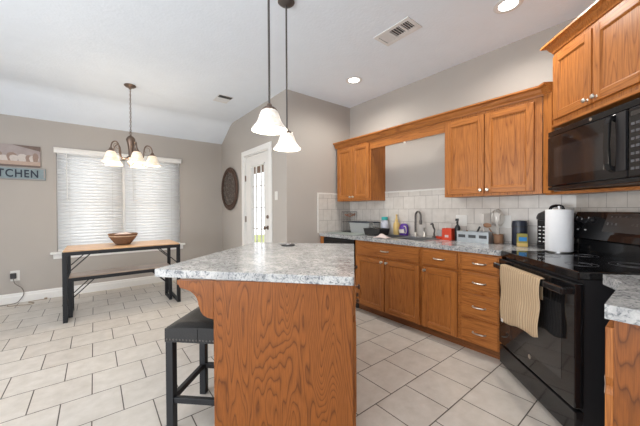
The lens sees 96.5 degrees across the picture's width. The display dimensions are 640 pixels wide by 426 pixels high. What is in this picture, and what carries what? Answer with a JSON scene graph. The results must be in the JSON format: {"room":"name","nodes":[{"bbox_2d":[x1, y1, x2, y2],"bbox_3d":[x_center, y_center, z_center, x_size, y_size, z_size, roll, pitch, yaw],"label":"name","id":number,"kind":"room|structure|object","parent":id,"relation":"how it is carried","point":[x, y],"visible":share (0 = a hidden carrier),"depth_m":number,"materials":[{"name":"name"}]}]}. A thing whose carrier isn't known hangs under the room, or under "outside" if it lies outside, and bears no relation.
{"room":"kitchen","nodes":[
{"label":"kitchen","id":0,"kind":"room"},
{"bbox_2d":[0,114,222,294],"bbox_3d":[-4.089,-0.050,4.037,5.636,2.552,0.120,-1,1,-38],"label":"wall","id":1,"kind":"structure","parent":0,"point":[28,208],"depth_m":4.22,"materials":[{"name":"beige paint"}]},
{"bbox_2d":[10,270,19,280],"bbox_3d":[-4.165,0.858,3.903,0.090,0.140,0.006,-1,1,-38],"label":"wall outlet","id":2,"kind":"object","parent":1,"relation":"attached to","point":[17,272],"visible":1,"depth_m":3.91,"materials":[{"name":"white plastic"}]},
{"bbox_2d":[10,273,15,278],"bbox_3d":[-4.163,0.855,3.877,0.056,0.075,0.035,-1,1,-38],"label":"charger","id":3,"kind":"object","parent":2,"relation":"attached to","point":[12,275],"visible":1,"depth_m":3.87,"materials":[{"name":"black plastic"}]},
{"bbox_2d":[0,143,40,167],"bbox_3d":[-4.251,-0.782,3.809,0.755,0.292,0.026,-1,1,-38],"label":"canvas","id":4,"kind":"object","parent":1,"relation":"attached to","point":[10,154],"visible":1,"depth_m":3.91,"materials":[{"name":"brown fabric"}]},
{"bbox_2d":[0,155,7,159],"bbox_3d":[-4.226,-0.743,3.815,0.120,0.070,0.002,-1,1,-38],"label":"pot","id":5,"kind":"object","parent":4,"relation":"on","point":[2,157],"depth_m":3.82,"materials":[{"name":"white ceramic"}]},
{"bbox_2d":[6,152,15,159],"bbox_3d":[-4.168,-0.766,3.861,0.100,0.110,0.002,-1,1,-38],"label":"pot","id":6,"kind":"object","parent":4,"relation":"on","point":[9,155],"depth_m":3.86,"materials":[{"name":"white ceramic"}]},
{"bbox_2d":[9,155,17,160],"bbox_3d":[-4.152,-0.749,3.874,0.085,0.080,0.002,-1,1,-38],"label":"pot","id":7,"kind":"object","parent":4,"relation":"on","point":[11,157],"depth_m":3.87,"materials":[{"name":"white ceramic"}]},
{"bbox_2d":[0,160,39,166],"bbox_3d":[-4.245,-0.673,3.803,0.749,0.075,0.001,-1,1,-38],"label":"shelf","id":8,"kind":"object","parent":4,"relation":"attached to","point":[21,163],"depth_m":3.92,"materials":[{"name":"beige wood"}]},
{"bbox_2d":[18,154,25,161],"bbox_3d":[-4.089,-0.760,3.923,0.090,0.100,0.003,-1,1,-38],"label":"pot","id":9,"kind":"object","parent":4,"relation":"on","point":[21,157],"depth_m":3.92,"materials":[{"name":"white ceramic"}]},
{"bbox_2d":[32,153,37,161],"bbox_3d":[-3.987,-0.774,4.003,0.060,0.120,0.004,-1,1,-38],"label":"pot","id":10,"kind":"object","parent":4,"relation":"on","point":[34,155],"depth_m":4.00,"materials":[{"name":"brown ceramic"}]},
{"bbox_2d":[0,166,45,180],"bbox_3d":[-4.213,-0.541,3.839,0.765,0.168,0.029,-1,1,-38],"label":"kitchen sign","id":11,"kind":"object","parent":1,"relation":"attached to","point":[18,173],"visible":1,"depth_m":3.92,"materials":[{"name":"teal wood"}]},
{"bbox_2d":[13,144,39,151],"bbox_3d":[-4.059,-0.897,3.949,0.272,0.067,0.001,-1,1,-38],"label":"shade","id":12,"kind":"object","parent":1,"relation":"attached to","point":[16,148],"depth_m":3.94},
{"bbox_2d":[0,275,186,304],"bbox_3d":[-4.040,1.161,3.997,5.396,0.130,0.016,-1,1,-38],"label":"baseboard","id":13,"kind":"structure","parent":1,"relation":"attached to","point":[93,287],"depth_m":4.34,"materials":[{"name":"white paint"}]},
{"bbox_2d":[50,147,184,258],"bbox_3d":[-3.200,-0.148,4.685,1.797,1.613,0.185,-1,1,-38],"label":"window","id":14,"kind":"structure","parent":1,"relation":"in","point":[56,255],"depth_m":4.55,"materials":[{"name":"white paint"}]},
{"bbox_2d":[57,152,122,251],"bbox_3d":[-3.501,-0.177,4.386,0.792,1.474,0.057,-1,1,-38],"label":"window blind","id":15,"kind":"object","parent":14,"relation":"attached to","point":[90,205],"visible":0.9,"depth_m":4.36,"materials":[{"name":"white plastic"}]},
{"bbox_2d":[125,159,179,242],"bbox_3d":[-2.850,-0.186,4.901,0.819,1.474,0.057,-1,1,-38],"label":"window blind","id":16,"kind":"object","parent":14,"relation":"attached to","point":[152,207],"visible":0.79,"depth_m":4.90,"materials":[{"name":"white plastic"}]},
{"bbox_2d":[222,92,281,250],"bbox_3d":[-1.178,-0.218,4.800,0.120,2.840,2.292,-1,1,-38],"label":"wall","id":17,"kind":"structure","parent":0,"point":[240,137],"depth_m":4.89,"materials":[{"name":"beige paint"}]},
{"bbox_2d":[221,167,237,209],"bbox_3d":[-1.683,-0.446,5.277,0.045,0.790,0.789,-1,1,-38],"label":"wall medallion","id":18,"kind":"object","parent":17,"relation":"attached to","point":[230,171],"visible":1,"depth_m":5.26,"materials":[{"name":"metal"}]},
{"bbox_2d":[245,150,268,243],"bbox_3d":[-0.996,0.135,4.495,0.122,2.120,0.855,-1,1,-38],"label":"door","id":19,"kind":"structure","parent":17,"relation":"in","point":[260,159],"depth_m":4.56,"materials":[{"name":"white paint"}]},
{"bbox_2d":[241,141,272,245],"bbox_3d":[-0.967,0.089,4.508,0.118,2.230,1.040,-1,1,-38],"label":"trim","id":20,"kind":"structure","parent":17,"relation":"attached to","point":[267,146],"depth_m":4.41,"materials":[{"name":"white paint"}]},
{"bbox_2d":[255,234,263,242],"bbox_3d":[1.723,1.192,12.446,13.884,0.060,10.629,-1,1,-38],"label":"lawn","id":21,"kind":"structure","parent":0,"point":[259,236],"depth_m":13.18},
{"bbox_2d":[0,278,561,425],"bbox_3d":[-0.690,1.296,0.702,6.800,0.100,9.583,-1,1,-38],"label":"floor","id":22,"kind":"structure","parent":0,"point":[104,366],"depth_m":2.22,"materials":[{"name":"beige tile"}]},
{"bbox_2d":[2,279,23,305],"bbox_3d":[-4.385,1.065,3.579,0.034,0.338,0.948,0,1,41],"label":"cable","id":23,"kind":"object","parent":22,"relation":"on","point":[13,279],"visible":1,"depth_m":3.88,"materials":[{"name":"grey plastic"}]},
{"bbox_2d":[7,297,46,306],"bbox_3d":[-3.972,1.213,3.877,0.383,0.028,0.203,-1,1,-38],"label":"loose cable","id":24,"kind":"object","parent":22,"relation":"on","point":[45,297],"visible":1,"depth_m":3.89,"materials":[{"name":"beige plastic"}]},
{"bbox_2d":[68,263,171,317],"bbox_3d":[-2.608,0.983,3.803,1.095,0.475,0.330,-1,1,-38],"label":"bench","id":25,"kind":"object","parent":22,"relation":"on","point":[113,272],"visible":0.77,"depth_m":3.64,"materials":[{"name":"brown wood"}]},
{"bbox_2d":[62,239,180,323],"bbox_3d":[-2.594,0.819,3.806,1.205,0.803,0.680,-1,1,-38],"label":"dining table","id":26,"kind":"object","parent":22,"relation":"on","point":[71,250],"visible":0.83,"depth_m":3.59,"materials":[{"name":"brown wood"}]},
{"bbox_2d":[108,232,137,244],"bbox_3d":[-2.616,0.338,3.798,0.334,0.158,0.334,-1,1,-38],"label":"woven bowl","id":27,"kind":"object","parent":26,"relation":"on","point":[125,238],"visible":0.99,"depth_m":3.71,"materials":[{"name":"brown wicker"}]},
{"bbox_2d":[165,307,213,425],"bbox_3d":[-0.637,0.920,1.762,0.414,0.628,0.404,0,1,6],"label":"bar stool","id":28,"kind":"object","parent":22,"relation":"on","point":[194,327],"visible":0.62,"depth_m":1.59,"materials":[{"name":"black leather"}]},
{"bbox_2d":[177,265,359,425],"bbox_3d":[-0.210,0.790,2.142,0.992,0.874,1.300,0,1,6],"label":"base cabinet","id":29,"kind":"object","parent":22,"relation":"on","point":[285,353],"visible":0.73,"depth_m":1.49,"materials":[{"name":"brown wood"}]},
{"bbox_2d":[155,242,353,285],"bbox_3d":[-0.309,0.331,2.180,1.148,0.044,1.442,0,1,6],"label":"countertop","id":30,"kind":"structure","parent":29,"relation":"on","point":[303,263],"depth_m":1.73,"materials":[{"name":"grey stone"}]},
{"bbox_2d":[324,237,358,307],"bbox_3d":[0.464,0.769,3.987,0.603,0.868,0.600,-1,1,-38],"label":"dishwasher","id":31,"kind":"object","parent":22,"relation":"on","point":[332,240],"visible":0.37,"depth_m":3.70,"materials":[{"name":"black plastic"}]},
{"bbox_2d":[355,240,424,331],"bbox_3d":[0.940,0.771,3.382,0.637,0.873,0.920,-1,1,-38],"label":"base cabinet","id":32,"kind":"object","parent":22,"relation":"on","point":[389,276],"visible":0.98,"depth_m":3.14,"materials":[{"name":"brown wood"}]},
{"bbox_2d":[319,231,578,255],"bbox_3d":[1.104,0.312,3.191,0.619,0.042,2.812,-1,1,-38],"label":"countertop","id":33,"kind":"structure","parent":32,"relation":"on","point":[493,248],"depth_m":2.69,"materials":[{"name":"grey stone"}]},
{"bbox_2d":[327,232,364,235],"bbox_3d":[0.372,0.281,3.943,0.250,0.008,0.560,-1,1,-38],"label":"mat","id":34,"kind":"object","parent":33,"relation":"on","point":[344,233],"visible":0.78,"depth_m":3.88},
{"bbox_2d":[342,212,354,231],"bbox_3d":[0.438,0.130,4.268,0.186,0.303,0.136,-1,1,-38],"label":"wire rack","id":35,"kind":"object","parent":33,"relation":"on","point":[343,212],"visible":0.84,"depth_m":4.28,"materials":[{"name":"black metal"}]},
{"bbox_2d":[348,221,379,233],"bbox_3d":[0.621,0.202,4.031,0.236,0.162,0.396,-1,1,-38],"label":"clear bin","id":36,"kind":"object","parent":33,"relation":"on","point":[355,226],"visible":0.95,"depth_m":3.96,"materials":[{"name":"plastic"}]},
{"bbox_2d":[363,223,389,235],"bbox_3d":[0.725,0.204,3.667,0.203,0.153,0.270,-1,1,-38],"label":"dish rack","id":37,"kind":"object","parent":33,"relation":"on","point":[368,231],"visible":1,"depth_m":3.60,"materials":[{"name":"plastic"}]},
{"bbox_2d":[373,234,390,238],"bbox_3d":[0.715,0.263,3.284,0.100,0.052,0.180,-1,1,-38],"label":"cloth","id":38,"kind":"object","parent":33,"relation":"on","point":[382,236],"visible":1,"depth_m":3.25,"materials":[{"name":"white fabric"}]},
{"bbox_2d":[381,217,388,227],"bbox_3d":[0.869,0.168,3.838,0.088,0.232,0.110,-1,1,-38],"label":"detergent bottle","id":39,"kind":"object","parent":33,"relation":"on","point":[384,223],"visible":0.67,"depth_m":3.80,"materials":[{"name":"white plastic"}]},
{"bbox_2d":[393,214,399,234],"bbox_3d":[0.998,0.151,3.723,0.084,0.268,0.084,-1,1,-38],"label":"dish soap","id":40,"kind":"object","parent":33,"relation":"on","point":[396,225],"visible":0.98,"depth_m":3.69,"materials":[{"name":"yellow plastic"}]},
{"bbox_2d":[369,234,437,241],"bbox_3d":[0.978,0.382,3.365,0.404,0.195,0.764,-1,1,-38],"label":"sink","id":41,"kind":"object","parent":33,"relation":"in","point":[402,237],"visible":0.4,"depth_m":3.39,"materials":[{"name":"silver metal"}]},
{"bbox_2d":[386,235,406,237],"bbox_3d":[0.860,0.382,3.514,0.372,0.192,0.346,-1,1,-38],"label":"basin","id":42,"kind":"object","parent":41,"relation":"in","point":[392,236],"depth_m":3.66,"materials":[{"name":"silver metal"}]},
{"bbox_2d":[398,237,434,240],"bbox_3d":[1.097,0.384,3.215,0.372,0.192,0.346,-1,1,-38],"label":"basin","id":43,"kind":"object","parent":41,"relation":"in","point":[402,238],"depth_m":3.34,"materials":[{"name":"silver metal"}]},
{"bbox_2d":[435,230,441,238],"bbox_3d":[1.345,0.239,3.188,0.110,0.100,0.110,-1,1,-38],"label":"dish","id":44,"kind":"object","parent":41,"relation":"on","point":[439,232],"visible":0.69,"depth_m":3.16,"materials":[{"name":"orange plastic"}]},
{"bbox_2d":[437,230,441,235],"bbox_3d":[1.345,0.224,3.188,0.072,0.069,0.072,-1,1,-38],"label":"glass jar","id":45,"kind":"object","parent":44,"relation":"on","point":[439,232],"depth_m":3.16,"materials":[{"name":"clear glass"}]},
{"bbox_2d":[399,223,408,235],"bbox_3d":[1.071,0.209,3.631,0.107,0.152,0.136,-1,1,-38],"label":"jug","id":46,"kind":"object","parent":33,"relation":"on","point":[403,229],"visible":0.96,"depth_m":3.60,"materials":[{"name":"plastic"}]},
{"bbox_2d":[413,211,421,235],"bbox_3d":[1.180,0.129,3.463,0.056,0.317,0.137,0,1,-13],"label":"faucet","id":47,"kind":"object","parent":33,"relation":"on","point":[416,212],"visible":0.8,"depth_m":3.49,"materials":[{"name":"silver metal"}]},
{"bbox_2d":[430,223,435,237],"bbox_3d":[1.306,0.200,3.285,0.074,0.176,0.052,-1,1,-38],"label":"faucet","id":48,"kind":"object","parent":33,"relation":"on","point":[432,224],"visible":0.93,"depth_m":3.29,"materials":[{"name":"grey metal"}]},
{"bbox_2d":[442,221,454,240],"bbox_3d":[1.389,0.189,3.083,0.091,0.203,0.104,-1,1,-38],"label":"caddy","id":49,"kind":"object","parent":33,"relation":"on","point":[447,233],"visible":1,"depth_m":3.06,"materials":[{"name":"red plastic"}]},
{"bbox_2d":[455,218,459,240],"bbox_3d":[1.457,0.174,3.028,0.058,0.232,0.056,-1,1,-38],"label":"bottle","id":50,"kind":"object","parent":33,"relation":"on","point":[457,227],"visible":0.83,"depth_m":3.01,"materials":[{"name":"plastic"}]},
{"bbox_2d":[457,230,492,243],"bbox_3d":[1.549,0.237,2.866,0.117,0.109,0.303,-1,1,-38],"label":"caddy","id":51,"kind":"object","parent":33,"relation":"on","point":[485,237],"visible":0.94,"depth_m":2.81,"materials":[{"name":"white metal"}]},
{"bbox_2d":[479,213,483,231],"bbox_3d":[1.599,0.143,2.818,0.014,0.287,0.067,-1,1,-38],"label":"spatula","id":52,"kind":"object","parent":51,"relation":"in","point":[481,215],"visible":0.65,"depth_m":2.81,"materials":[{"name":"white plastic"}]},
{"bbox_2d":[494,234,503,243],"bbox_3d":[1.724,0.248,2.758,0.084,0.088,0.084,-1,1,-38],"label":"utensil crock","id":53,"kind":"object","parent":33,"relation":"on","point":[498,238],"visible":0.98,"depth_m":2.73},
{"bbox_2d":[483,223,493,235],"bbox_3d":[1.660,0.189,2.780,0.130,0.183,0.028,0,1,34],"label":"slotted spoon","id":54,"kind":"object","parent":53,"relation":"in","point":[487,225],"visible":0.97,"depth_m":2.79,"materials":[{"name":"brown wood"}]},
{"bbox_2d":[494,213,499,233],"bbox_3d":[1.708,0.137,2.748,0.027,0.283,0.052,-1,1,-38],"label":"spoon","id":55,"kind":"object","parent":53,"relation":"in","point":[497,215],"visible":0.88,"depth_m":2.74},
{"bbox_2d":[491,209,504,233],"bbox_3d":[1.732,0.120,2.786,0.114,0.315,0.114,-1,1,-38],"label":"whisk","id":56,"kind":"object","parent":53,"relation":"in","point":[503,217],"visible":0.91,"depth_m":2.77,"materials":[{"name":"silver metal"}]},
{"bbox_2d":[511,220,527,245],"bbox_3d":[1.822,0.179,2.609,0.123,0.228,0.123,-1,1,-38],"label":"canister","id":57,"kind":"object","parent":33,"relation":"on","point":[518,226],"visible":0.8,"depth_m":2.57,"materials":[{"name":"blue plastic"}]},
{"bbox_2d":[517,233,527,246],"bbox_3d":[1.766,0.237,2.494,0.077,0.115,0.038,0,1,22],"label":"pack","id":58,"kind":"object","parent":33,"relation":"on","point":[522,239],"visible":1,"depth_m":2.48,"materials":[{"name":"yellow cardboard"}]},
{"bbox_2d":[536,204,577,250],"bbox_3d":[1.951,0.112,2.360,0.287,0.367,0.286,-1,1,-20],"label":"pressure cooker","id":59,"kind":"object","parent":33,"relation":"on","point":[540,217],"visible":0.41,"depth_m":2.34,"materials":[{"name":"black plastic"}]},
{"bbox_2d":[422,247,462,345],"bbox_3d":[1.344,0.774,2.871,0.637,0.873,0.378,-1,1,-38],"label":"base cabinet","id":60,"kind":"object","parent":22,"relation":"on","point":[440,267],"visible":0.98,"depth_m":2.68,"materials":[{"name":"brown wood"}]},
{"bbox_2d":[460,251,505,359],"bbox_3d":[1.566,0.776,2.591,0.637,0.873,0.333,-1,1,-38],"label":"base cabinet","id":61,"kind":"object","parent":22,"relation":"on","point":[479,280],"visible":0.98,"depth_m":2.41,"materials":[{"name":"brown wood"}]},
{"bbox_2d":[493,212,639,425],"bbox_3d":[1.661,0.608,1.852,0.686,1.225,0.800,0,1,7],"label":"range","id":62,"kind":"object","parent":22,"relation":"on","point":[563,367],"visible":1,"depth_m":1.66,"materials":[{"name":"black metal"}]},
{"bbox_2d":[500,264,544,336],"bbox_3d":[1.329,0.585,1.895,0.062,0.410,0.450,0,1,7],"label":"dish towel","id":63,"kind":"object","parent":62,"relation":"hanging from","point":[521,292],"visible":1,"depth_m":1.85,"materials":[{"name":"beige fabric"}]},
{"bbox_2d":[545,206,573,252],"bbox_3d":[1.820,0.120,2.176,0.169,0.352,0.169,-1,1,-38],"label":"paper towel roll","id":64,"kind":"object","parent":62,"relation":"on","point":[559,223],"visible":1,"depth_m":2.11,"materials":[{"name":"white paper"}]},
{"bbox_2d":[501,250,639,280],"bbox_3d":[1.696,0.323,1.845,0.612,0.044,0.790,0,1,7],"label":"cooktop","id":65,"kind":"object","parent":62,"relation":"in","point":[581,265],"depth_m":1.75,"materials":[{"name":"black glass"}]},
{"bbox_2d":[604,320,639,425],"bbox_3d":[1.408,0.799,0.935,0.565,0.867,0.618,-1,1,-38],"label":"base cabinet","id":66,"kind":"object","parent":22,"relation":"on","point":[622,340],"visible":0.89,"depth_m":0.96,"materials":[{"name":"brown wood"}]},
{"bbox_2d":[603,274,639,325],"bbox_3d":[1.564,0.337,1.098,1.038,0.050,0.709,-1,1,-38],"label":"countertop","id":67,"kind":"structure","parent":66,"relation":"on","point":[623,305],"depth_m":1.04,"materials":[{"name":"grey stone"}]},
{"bbox_2d":[0,0,595,143],"bbox_3d":[-0.704,-1.480,0.671,6.800,0.468,9.583,-1,1,-38],"label":"ceiling","id":68,"kind":"structure","parent":0,"point":[65,61],"depth_m":2.87,"materials":[{"name":"white paint"}]},
{"bbox_2d":[101,83,160,167],"bbox_3d":[-2.386,-1.095,3.632,0.632,1.043,0.646,-1,1,-33],"label":"chandelier","id":69,"kind":"object","parent":68,"relation":"hanging from","point":[135,158],"visible":1,"depth_m":3.59,"materials":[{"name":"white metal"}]},
{"bbox_2d":[213,94,232,102],"bbox_3d":[-1.383,-1.624,4.074,0.200,0.010,0.275,-1,1,-38],"label":"ceiling vent","id":70,"kind":"object","parent":68,"relation":"in","point":[220,98],"visible":1,"depth_m":4.05,"materials":[{"name":"white metal"}]},
{"bbox_2d":[252,0,286,134],"bbox_3d":[-0.298,-1.041,1.664,0.204,1.128,0.204,0,1,-16],"label":"pendant lamp","id":71,"kind":"object","parent":68,"relation":"hanging from","point":[269,122],"visible":1,"depth_m":1.66,"materials":[{"name":"white glass"}]},
{"bbox_2d":[274,0,300,151],"bbox_3d":[-0.254,-1.047,2.178,0.204,1.128,0.204,0,1,-16],"label":"pendant lamp","id":72,"kind":"object","parent":68,"relation":"hanging from","point":[286,142],"visible":0.92,"depth_m":2.17,"materials":[{"name":"white glass"}]},
{"bbox_2d":[346,76,361,83],"bbox_3d":[0.417,-1.627,3.505,0.200,0.007,0.200,-1,1,-38],"label":"recessed light","id":73,"kind":"object","parent":68,"relation":"in","point":[351,80],"visible":1,"depth_m":3.50,"materials":[{"name":"white metal"}]},
{"bbox_2d":[373,17,421,45],"bbox_3d":[0.692,-1.618,2.563,0.210,0.008,0.370,-1,1,-38],"label":"ceiling vent","id":74,"kind":"object","parent":68,"relation":"in","point":[406,26],"visible":1,"depth_m":2.55,"materials":[{"name":"white metal"}]},
{"bbox_2d":[493,0,523,13],"bbox_3d":[1.464,-1.618,2.224,0.200,0.007,0.200,-1,1,-38],"label":"recessed light","id":75,"kind":"object","parent":68,"relation":"in","point":[503,6],"visible":1,"depth_m":2.23,"materials":[{"name":"white metal"}]},
{"bbox_2d":[281,89,349,242],"bbox_3d":[0.026,-0.217,4.215,1.284,2.840,0.120,-1,1,-38],"label":"wall","id":76,"kind":"structure","parent":0,"point":[315,124],"depth_m":3.98,"materials":[{"name":"beige paint"}]},
{"bbox_2d":[319,194,349,232],"bbox_3d":[0.226,0.004,4.293,0.624,0.557,0.008,-1,1,-38],"label":"tiled wall","id":77,"kind":"structure","parent":76,"relation":"attached to","point":[331,211],"depth_m":4.26,"materials":[{"name":"white tile"}]},
{"bbox_2d":[350,17,576,191],"bbox_3d":[1.355,-0.216,3.474,0.120,2.840,2.691,-1,1,-38],"label":"wall","id":78,"kind":"structure","parent":0,"point":[416,164],"depth_m":3.33,"materials":[{"name":"beige paint"}]},
{"bbox_2d":[337,140,384,201],"bbox_3d":[0.560,-0.565,4.092,0.351,0.788,0.660,-1,1,-38],"label":"upper cabinet","id":79,"kind":"object","parent":78,"relation":"attached to","point":[360,168],"visible":1,"depth_m":3.91,"materials":[{"name":"brown wood"}]},
{"bbox_2d":[371,121,444,148],"bbox_3d":[0.987,-0.895,3.363,0.020,0.115,1.008,-1,1,-38],"label":"valance board","id":80,"kind":"object","parent":79,"relation":"attached to","point":[438,128],"visible":1,"depth_m":3.28,"materials":[{"name":"brown wood"}]},
{"bbox_2d":[333,81,552,148],"bbox_3d":[1.013,-0.991,3.246,0.122,0.075,2.610,-1,1,-38],"label":"crown molding","id":81,"kind":"structure","parent":79,"relation":"attached to","point":[543,88],"depth_m":2.81,"materials":[{"name":"brown wood"}]},
{"bbox_2d":[317,188,444,232],"bbox_3d":[1.052,0.002,3.236,0.656,0.577,2.691,-1,1,-38],"label":"trim","id":82,"kind":"structure","parent":78,"relation":"attached to","point":[433,188],"depth_m":4.08,"materials":[{"name":"white tile"}]},
{"bbox_2d":[350,190,575,244],"bbox_3d":[1.308,0.008,3.434,0.008,0.557,2.683,-1,1,-38],"label":"tiled wall","id":83,"kind":"structure","parent":78,"relation":"attached to","point":[435,208],"depth_m":3.22,"materials":[{"name":"white tile"}]},
{"bbox_2d":[456,215,466,225],"bbox_3d":[1.545,0.082,3.123,0.008,0.120,0.120,-1,1,-38],"label":"wall outlet","id":84,"kind":"object","parent":83,"relation":"attached to","point":[462,218],"visible":0.86,"depth_m":3.11,"materials":[{"name":"white plastic"}]},
{"bbox_2d":[498,215,510,227],"bbox_3d":[1.803,0.084,2.797,0.008,0.120,0.120,-1,1,-38],"label":"wall outlet","id":85,"kind":"object","parent":83,"relation":"attached to","point":[507,222],"visible":0.7,"depth_m":2.78,"materials":[{"name":"white plastic"}]},
{"bbox_2d":[445,96,545,197],"bbox_3d":[1.646,-0.555,2.719,0.351,0.788,0.822,-1,1,-38],"label":"upper cabinet","id":86,"kind":"object","parent":78,"relation":"attached to","point":[497,152],"visible":1,"depth_m":2.57,"materials":[{"name":"brown wood"}]},
{"bbox_3d":[2.144,-0.200,1.663,1.130,2.840,1.130,-1,1,-38],"label":"wall","id":87,"kind":"structure","parent":0,"visible":0},
{"bbox_2d":[552,0,639,127],"bbox_3d":[1.884,-0.936,1.810,0.360,0.568,0.764,0,1,7],"label":"upper cabinet","id":88,"kind":"object","parent":87,"relation":"attached to","point":[597,71],"visible":1,"depth_m":1.77,"materials":[{"name":"brown wood"}]},
{"bbox_2d":[540,0,622,53],"bbox_3d":[1.874,-1.258,1.807,0.361,0.075,0.882,0,1,7],"label":"crown molding","id":89,"kind":"structure","parent":88,"relation":"attached to","point":[599,8],"depth_m":1.90,"materials":[{"name":"brown wood"}]},
{"bbox_2d":[543,91,639,194],"bbox_3d":[1.885,-0.542,1.956,0.240,0.800,0.700,0,1,7],"label":"cabinet filler","id":90,"kind":"object","parent":88,"relation":"attached to","point":[548,121],"visible":0.87,"depth_m":2.25,"materials":[{"name":"brown wood"}]},
{"bbox_2d":[548,97,639,190],"bbox_3d":[1.873,-0.392,1.816,0.398,0.447,0.760,0,1,7],"label":"microwave","id":91,"kind":"object","parent":88,"relation":"attached to","point":[601,150],"visible":0.99,"depth_m":1.75,"materials":[{"name":"black plastic"}]},
{"bbox_2d":[576,190,639,248],"bbox_3d":[2.057,0.002,1.675,0.008,0.602,1.428,0,1,7],"label":"tiled wall","id":92,"kind":"structure","parent":87,"relation":"attached to","point":[626,201],"depth_m":2.07,"materials":[{"name":"white tile"}]},
{"bbox_3d":[-1.202,1.218,6.964,2.474,0.040,5.599,-1,1,-38],"label":"patio slab","id":93,"kind":"object","parent":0,"visible":0},
{"bbox_2d":[254,165,263,173],"bbox_3d":[-1.793,-0.057,6.742,1.280,2.560,5.200,-1,1,-38],"label":"patio cover","id":94,"kind":"object","parent":93,"relation":"on","point":[258,167],"visible":0.02,"depth_m":7.27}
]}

